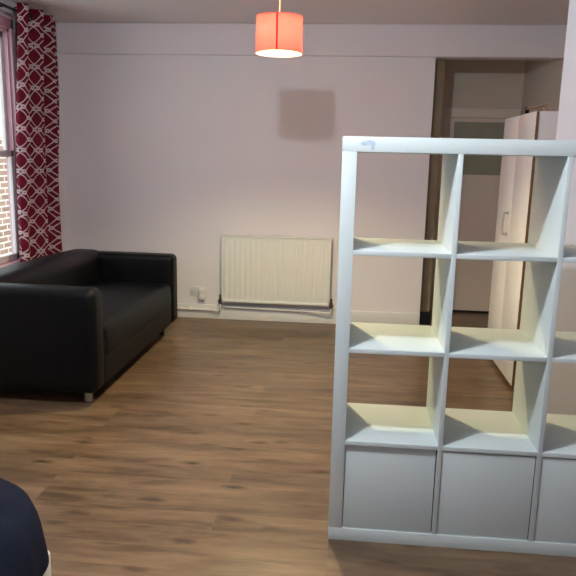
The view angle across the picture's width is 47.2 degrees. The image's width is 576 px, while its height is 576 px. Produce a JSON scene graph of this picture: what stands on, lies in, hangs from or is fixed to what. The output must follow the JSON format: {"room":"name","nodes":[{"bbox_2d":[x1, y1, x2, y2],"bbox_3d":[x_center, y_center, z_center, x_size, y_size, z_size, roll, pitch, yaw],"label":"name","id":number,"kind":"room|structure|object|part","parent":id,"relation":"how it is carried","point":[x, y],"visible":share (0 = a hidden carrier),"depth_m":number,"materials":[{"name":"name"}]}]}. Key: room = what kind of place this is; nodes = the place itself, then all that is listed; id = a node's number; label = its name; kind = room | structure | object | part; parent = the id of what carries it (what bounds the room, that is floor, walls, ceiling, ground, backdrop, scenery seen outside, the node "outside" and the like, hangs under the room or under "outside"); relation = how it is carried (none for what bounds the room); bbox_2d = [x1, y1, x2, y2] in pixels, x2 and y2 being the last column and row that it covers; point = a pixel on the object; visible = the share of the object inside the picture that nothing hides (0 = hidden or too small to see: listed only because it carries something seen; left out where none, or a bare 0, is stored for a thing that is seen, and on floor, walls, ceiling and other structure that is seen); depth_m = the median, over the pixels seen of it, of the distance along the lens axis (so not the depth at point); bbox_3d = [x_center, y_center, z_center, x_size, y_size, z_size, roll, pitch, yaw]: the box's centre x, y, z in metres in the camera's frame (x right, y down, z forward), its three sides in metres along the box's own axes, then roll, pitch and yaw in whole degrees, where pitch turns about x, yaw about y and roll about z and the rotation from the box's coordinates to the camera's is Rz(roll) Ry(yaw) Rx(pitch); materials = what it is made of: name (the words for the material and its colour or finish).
{"room":"studio apartment","nodes":[
{"label":"studio apartment","id":0,"kind":"room"},
{"bbox_2d":[0,0,66,251],"bbox_3d":[-2.290,-0.360,2.490,0.062,2.470,6.625,2,11,5],"label":"wall","id":1,"kind":"structure","parent":0,"point":[5,12],"depth_m":5.62,"materials":[{"name":"paint"}]},
{"bbox_2d":[0,15,19,267],"bbox_3d":[-2.124,-0.881,3.999,0.140,1.770,1.865,2,11,5],"label":"window","id":2,"kind":"structure","parent":1,"relation":"in","point":[7,60],"depth_m":4.80,"materials":[{"name":"paint"}]},
{"bbox_3d":[-2.142,-1.234,3.954,0.028,0.880,1.708,2,11,5],"label":"sash","id":3,"kind":"part","parent":2,"relation":"part of","materials":[{"name":"paint"}]},
{"bbox_3d":[-2.128,-0.455,4.106,0.028,0.808,1.708,2,11,5],"label":"sash","id":4,"kind":"part","parent":2,"relation":"part of","materials":[{"name":"paint"}]},
{"bbox_3d":[-2.143,-0.034,4.167,0.140,0.042,1.865,2,11,5],"label":"sill","id":5,"kind":"part","parent":2,"relation":"part of","materials":[{"name":"paint"}]},
{"bbox_2d":[0,2,30,17],"bbox_3d":[-2.016,-1.786,3.844,0.130,0.044,2.670,2,11,5],"label":"curtain rod","id":6,"kind":"object","parent":1,"relation":"attached to","point":[1,4],"visible":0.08,"depth_m":4.48,"materials":[{"name":"black metal"}]},
{"bbox_2d":[13,2,61,261],"bbox_3d":[-1.894,-0.943,5.001,0.181,2.210,0.792,2,11,5],"label":"curtain","id":7,"kind":"object","parent":6,"relation":"hanging from","point":[37,84],"visible":0.77,"depth_m":4.90,"materials":[{"name":"red fabric"}]},
{"bbox_2d":[59,54,435,313],"bbox_3d":[-0.489,-0.949,5.655,3.318,2.470,0.125,2,11,5],"label":"wall","id":8,"kind":"structure","parent":0,"point":[172,154],"depth_m":5.55,"materials":[{"name":"paint"}]},
{"bbox_2d":[190,286,204,295],"bbox_3d":[-0.795,0.028,5.805,0.130,0.087,0.014,2,11,5],"label":"wall socket","id":9,"kind":"object","parent":8,"relation":"attached to","point":[194,290],"visible":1,"depth_m":5.80,"materials":[{"name":"plastic"}]},
{"bbox_2d":[199,289,205,299],"bbox_3d":[-0.752,0.057,5.779,0.057,0.098,0.046,2,11,5],"label":"plug adapter","id":10,"kind":"object","parent":9,"relation":"attached to","point":[202,292],"visible":1,"depth_m":5.76,"materials":[{"name":"plastic"}]},
{"bbox_2d":[177,304,331,313],"bbox_3d":[-0.774,0.163,5.788,2.316,0.078,0.061,2,11,5],"label":"pipe","id":11,"kind":"object","parent":8,"relation":"attached to","point":[180,307],"visible":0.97,"depth_m":5.74,"materials":[{"name":"white metal"}]},
{"bbox_2d":[218,234,332,308],"bbox_3d":[-0.102,-0.144,5.662,1.004,0.606,0.098,2,11,5],"label":"radiator","id":12,"kind":"object","parent":8,"relation":"attached to","point":[287,270],"visible":1,"depth_m":5.61,"materials":[{"name":"metal"}]},
{"bbox_3d":[-0.111,0.124,5.685,0.920,0.022,0.038,2,11,5],"label":"rail","id":13,"kind":"part","parent":12,"relation":"part of","materials":[{"name":"metal"}]},
{"bbox_2d":[222,234,331,239],"bbox_3d":[-0.098,-0.432,5.588,0.932,0.012,0.061,2,11,5],"label":"grille","id":14,"kind":"object","parent":12,"relation":"attached to","point":[225,236],"depth_m":5.58,"materials":[{"name":"metal"}]},
{"bbox_2d":[177,303,419,324],"bbox_3d":[-0.422,0.219,5.805,3.118,0.125,0.018,2,11,5],"label":"baseboard","id":15,"kind":"structure","parent":8,"relation":"attached to","point":[224,313],"depth_m":5.76,"materials":[{"name":"white wood"}]},
{"bbox_2d":[57,23,566,60],"bbox_3d":[0.247,-2.008,5.365,4.350,0.248,0.147,2,11,5],"label":"ceiling beam","id":16,"kind":"structure","parent":8,"relation":"attached to","point":[440,41],"depth_m":5.28,"materials":[{"name":"paint"}]},
{"bbox_2d":[419,311,429,324],"bbox_3d":[1.192,0.264,5.787,0.098,0.115,0.015,2,11,5],"label":"baseboard","id":17,"kind":"structure","parent":8,"relation":"attached to","point":[424,316],"depth_m":5.78,"materials":[{"name":"black wood"}]},
{"bbox_2d":[420,60,445,311],"bbox_3d":[1.158,-0.951,5.851,0.262,2.470,0.570,2,11,5],"label":"trim","id":18,"kind":"structure","parent":8,"relation":"attached to","point":[439,64],"depth_m":5.57,"materials":[{"name":"brown wood"}]},
{"bbox_2d":[0,311,575,575],"bbox_3d":[0.457,0.945,2.827,5.850,0.100,7.700,2,11,5],"label":"floor","id":19,"kind":"structure","parent":0,"point":[208,453],"depth_m":3.18,"materials":[{"name":"brown wood"}]},
{"bbox_2d":[43,550,50,575],"bbox_3d":[-1.581,0.957,1.070,1.645,0.470,2.080,2,11,5],"label":"bed","id":20,"kind":"object","parent":19,"relation":"on","point":[48,571],"visible":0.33,"depth_m":1.90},
{"bbox_2d":[0,478,48,575],"bbox_3d":[-1.550,0.794,1.089,1.711,0.208,2.087,2,11,5],"label":"bed cover","id":21,"kind":"object","parent":20,"relation":"on","point":[23,548],"visible":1,"depth_m":1.73,"materials":[{"name":"blue fabric"}]},
{"bbox_2d":[0,249,176,401],"bbox_3d":[-1.419,0.152,4.546,0.883,0.703,1.790,2,11,5],"label":"sofa","id":22,"kind":"object","parent":19,"relation":"on","point":[71,320],"visible":1,"depth_m":3.73,"materials":[{"name":"leather"}]},
{"bbox_3d":[-1.687,0.099,4.561,0.343,0.618,1.730,2,11,5],"label":"backrest","id":23,"kind":"part","parent":22,"relation":"part of","materials":[{"name":"black leather"}]},
{"bbox_3d":[-1.494,0.276,3.746,0.882,0.603,0.165,2,11,5],"label":"arm","id":24,"kind":"part","parent":22,"relation":"part of"},
{"bbox_3d":[-1.159,0.610,3.828,0.048,0.095,0.048,2,11,5],"label":"leg","id":25,"kind":"part","parent":22,"relation":"part of","materials":[{"name":"metal"}]},
{"bbox_2d":[86,281,170,354],"bbox_3d":[-1.320,0.170,4.540,0.682,0.241,1.458,2,11,5],"label":"seat cushion","id":26,"kind":"object","parent":22,"relation":"on","point":[130,309],"depth_m":4.49,"materials":[{"name":"black leather"}]},
{"bbox_3d":[-1.403,0.274,4.568,0.818,0.286,1.470,2,11,5],"label":"seat","id":27,"kind":"part","parent":22,"relation":"part of","materials":[{"name":"black leather"}]},
{"bbox_3d":[-1.342,-0.015,5.337,0.882,0.560,0.165,2,11,5],"label":"arm","id":28,"kind":"part","parent":22,"relation":"part of"},
{"bbox_2d":[328,136,575,556],"bbox_3d":[0.927,0.214,2.478,1.490,1.490,0.391,2,11,5],"label":"shelving unit","id":29,"kind":"object","parent":19,"relation":"on","point":[433,475],"visible":1,"depth_m":2.42,"materials":[{"name":"white wood"}]},
{"bbox_3d":[0.211,0.185,2.542,0.050,1.390,0.390,2,11,5],"label":"panel","id":30,"kind":"part","parent":29,"relation":"part of","materials":[{"name":"white wood"}]},
{"bbox_3d":[0.373,0.745,2.456,0.329,0.326,0.025,2,11,5],"label":"door","id":31,"kind":"part","parent":29,"relation":"part of","materials":[{"name":"white wood"}]},
{"bbox_3d":[0.395,0.538,2.594,0.335,0.017,0.388,2,11,5],"label":"shelf","id":32,"kind":"part","parent":29,"relation":"part of","materials":[{"name":"white wood"}]},
{"bbox_3d":[0.402,0.193,2.525,0.335,0.017,0.388,2,11,5],"label":"shelf","id":33,"kind":"part","parent":29,"relation":"part of","materials":[{"name":"white wood"}]},
{"bbox_3d":[0.410,-0.152,2.457,0.335,0.017,0.388,2,11,5],"label":"shelf","id":34,"kind":"part","parent":29,"relation":"part of","materials":[{"name":"white wood"}]},
{"bbox_3d":[0.912,0.920,2.619,1.490,0.050,0.390,2,11,5],"label":"panel","id":35,"kind":"part","parent":29,"relation":"part of","materials":[{"name":"white wood"}]},
{"bbox_3d":[0.943,-0.492,2.338,1.490,0.050,0.390,2,11,5],"label":"panel","id":36,"kind":"part","parent":29,"relation":"part of","materials":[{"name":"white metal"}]},
{"bbox_3d":[0.723,0.760,2.422,0.329,0.326,0.018,2,11,5],"label":"door","id":37,"kind":"part","parent":29,"relation":"part of","materials":[{"name":"white wood"}]},
{"bbox_3d":[0.745,0.552,2.563,0.335,0.017,0.388,2,11,5],"label":"shelf","id":38,"kind":"part","parent":29,"relation":"part of","materials":[{"name":"white wood"}]},
{"bbox_3d":[0.752,0.207,2.494,0.335,0.017,0.388,2,11,5],"label":"shelf","id":39,"kind":"part","parent":29,"relation":"part of","materials":[{"name":"white wood"}]},
{"bbox_3d":[0.760,-0.138,2.426,0.335,0.017,0.388,2,11,5],"label":"shelf","id":40,"kind":"part","parent":29,"relation":"part of","materials":[{"name":"white wood"}]},
{"bbox_3d":[1.073,0.774,2.391,0.329,0.326,0.018,2,11,5],"label":"door","id":41,"kind":"part","parent":29,"relation":"part of","materials":[{"name":"white wood"}]},
{"bbox_3d":[1.095,0.566,2.532,0.335,0.017,0.388,2,11,5],"label":"shelf","id":42,"kind":"part","parent":29,"relation":"part of","materials":[{"name":"white wood"}]},
{"bbox_3d":[1.103,0.221,2.463,0.335,0.017,0.388,2,11,5],"label":"shelf","id":43,"kind":"part","parent":29,"relation":"part of","materials":[{"name":"white wood"}]},
{"bbox_3d":[1.110,-0.124,2.395,0.335,0.017,0.388,2,11,5],"label":"shelf","id":44,"kind":"part","parent":29,"relation":"part of","materials":[{"name":"white wood"}]},
{"bbox_2d":[488,104,558,388],"bbox_3d":[1.656,-0.281,4.351,0.469,1.764,0.855,2,11,5],"label":"wardrobe","id":45,"kind":"object","parent":19,"relation":"on","point":[517,172],"depth_m":4.23,"materials":[{"name":"wood"}]},
{"bbox_3d":[1.493,-0.321,4.588,0.018,1.682,0.408,2,11,5],"label":"door","id":46,"kind":"part","parent":45,"relation":"part of","materials":[{"name":"white wood"}]},
{"bbox_3d":[1.453,-0.433,4.417,0.041,0.158,0.018,2,11,5],"label":"handle","id":47,"kind":"part","parent":45,"relation":"part of","materials":[{"name":"metal"}]},
{"bbox_3d":[1.455,-0.243,4.189,0.018,1.682,0.400,2,11,5],"label":"door","id":48,"kind":"part","parent":45,"relation":"part of","materials":[{"name":"white wood"}]},
{"bbox_3d":[1.506,-1.088,4.002,0.022,0.052,0.455,2,11,5],"label":"rail","id":49,"kind":"part","parent":45,"relation":"part of","materials":[{"name":"wood"}]},
{"bbox_3d":[1.652,-0.183,3.989,0.406,1.712,0.018,2,11,5],"label":"panel","id":50,"kind":"part","parent":45,"relation":"part of","materials":[{"name":"white wood"}]},
{"bbox_3d":[1.504,-1.096,3.993,0.016,0.026,0.440,2,11,5],"label":"rod","id":51,"kind":"part","parent":45,"relation":"part of","materials":[{"name":"brown wood"}]},
{"bbox_2d":[9,0,568,24],"bbox_3d":[0.513,-1.575,2.326,5.850,0.100,7.700,2,11,5],"label":"ceiling","id":52,"kind":"structure","parent":0,"point":[493,12],"depth_m":4.83,"materials":[{"name":"paint"}]},
{"bbox_2d":[256,0,302,56],"bbox_3d":[-0.044,-1.516,3.517,0.252,0.506,0.253,2,11,5],"label":"pendant lamp","id":53,"kind":"object","parent":52,"relation":"hanging from","point":[278,34],"visible":1,"depth_m":3.45,"materials":[{"name":"red"}]},
{"bbox_2d":[442,60,525,118],"bbox_3d":[1.759,-0.997,6.153,1.400,2.470,0.150,2,11,5],"label":"wall","id":54,"kind":"structure","parent":0,"point":[495,84],"depth_m":5.91,"materials":[{"name":"paint"}]},
{"bbox_2d":[429,108,520,312],"bbox_3d":[1.721,-0.694,6.122,0.695,1.885,0.035,2,11,5],"label":"door","id":55,"kind":"structure","parent":54,"relation":"in","point":[481,173],"depth_m":6.08,"materials":[{"name":"paint"}]},
{"bbox_3d":[1.733,-1.270,6.010,0.457,0.470,0.006,2,11,5],"label":"glass panel","id":56,"kind":"part","parent":55,"relation":"part of","materials":[{"name":"grey glass"}]},
{"bbox_2d":[521,59,563,114],"bbox_3d":[2.234,-0.895,5.695,0.365,2.470,0.695,2,11,5],"label":"wall","id":57,"kind":"structure","parent":0,"point":[542,79],"depth_m":5.53,"materials":[{"name":"paint"}]},
{"bbox_2d":[547,0,575,414],"bbox_3d":[2.315,-0.300,2.710,2.356,2.470,0.079,9,13,33],"label":"wall partition","id":58,"kind":"structure","parent":0,"point":[562,388],"depth_m":3.30,"materials":[{"name":"paint"}]},
{"label":"outside","id":59,"kind":"structure","parent":0,"visible":0},
{"bbox_2d":[0,137,11,256],"bbox_3d":[-7.129,-0.572,12.627,0.400,4.720,13.000,2,11,5],"label":"brick building","id":60,"kind":"structure","parent":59,"point":[5,231],"depth_m":15.40,"materials":[{"name":"brown brick"}]}
]}

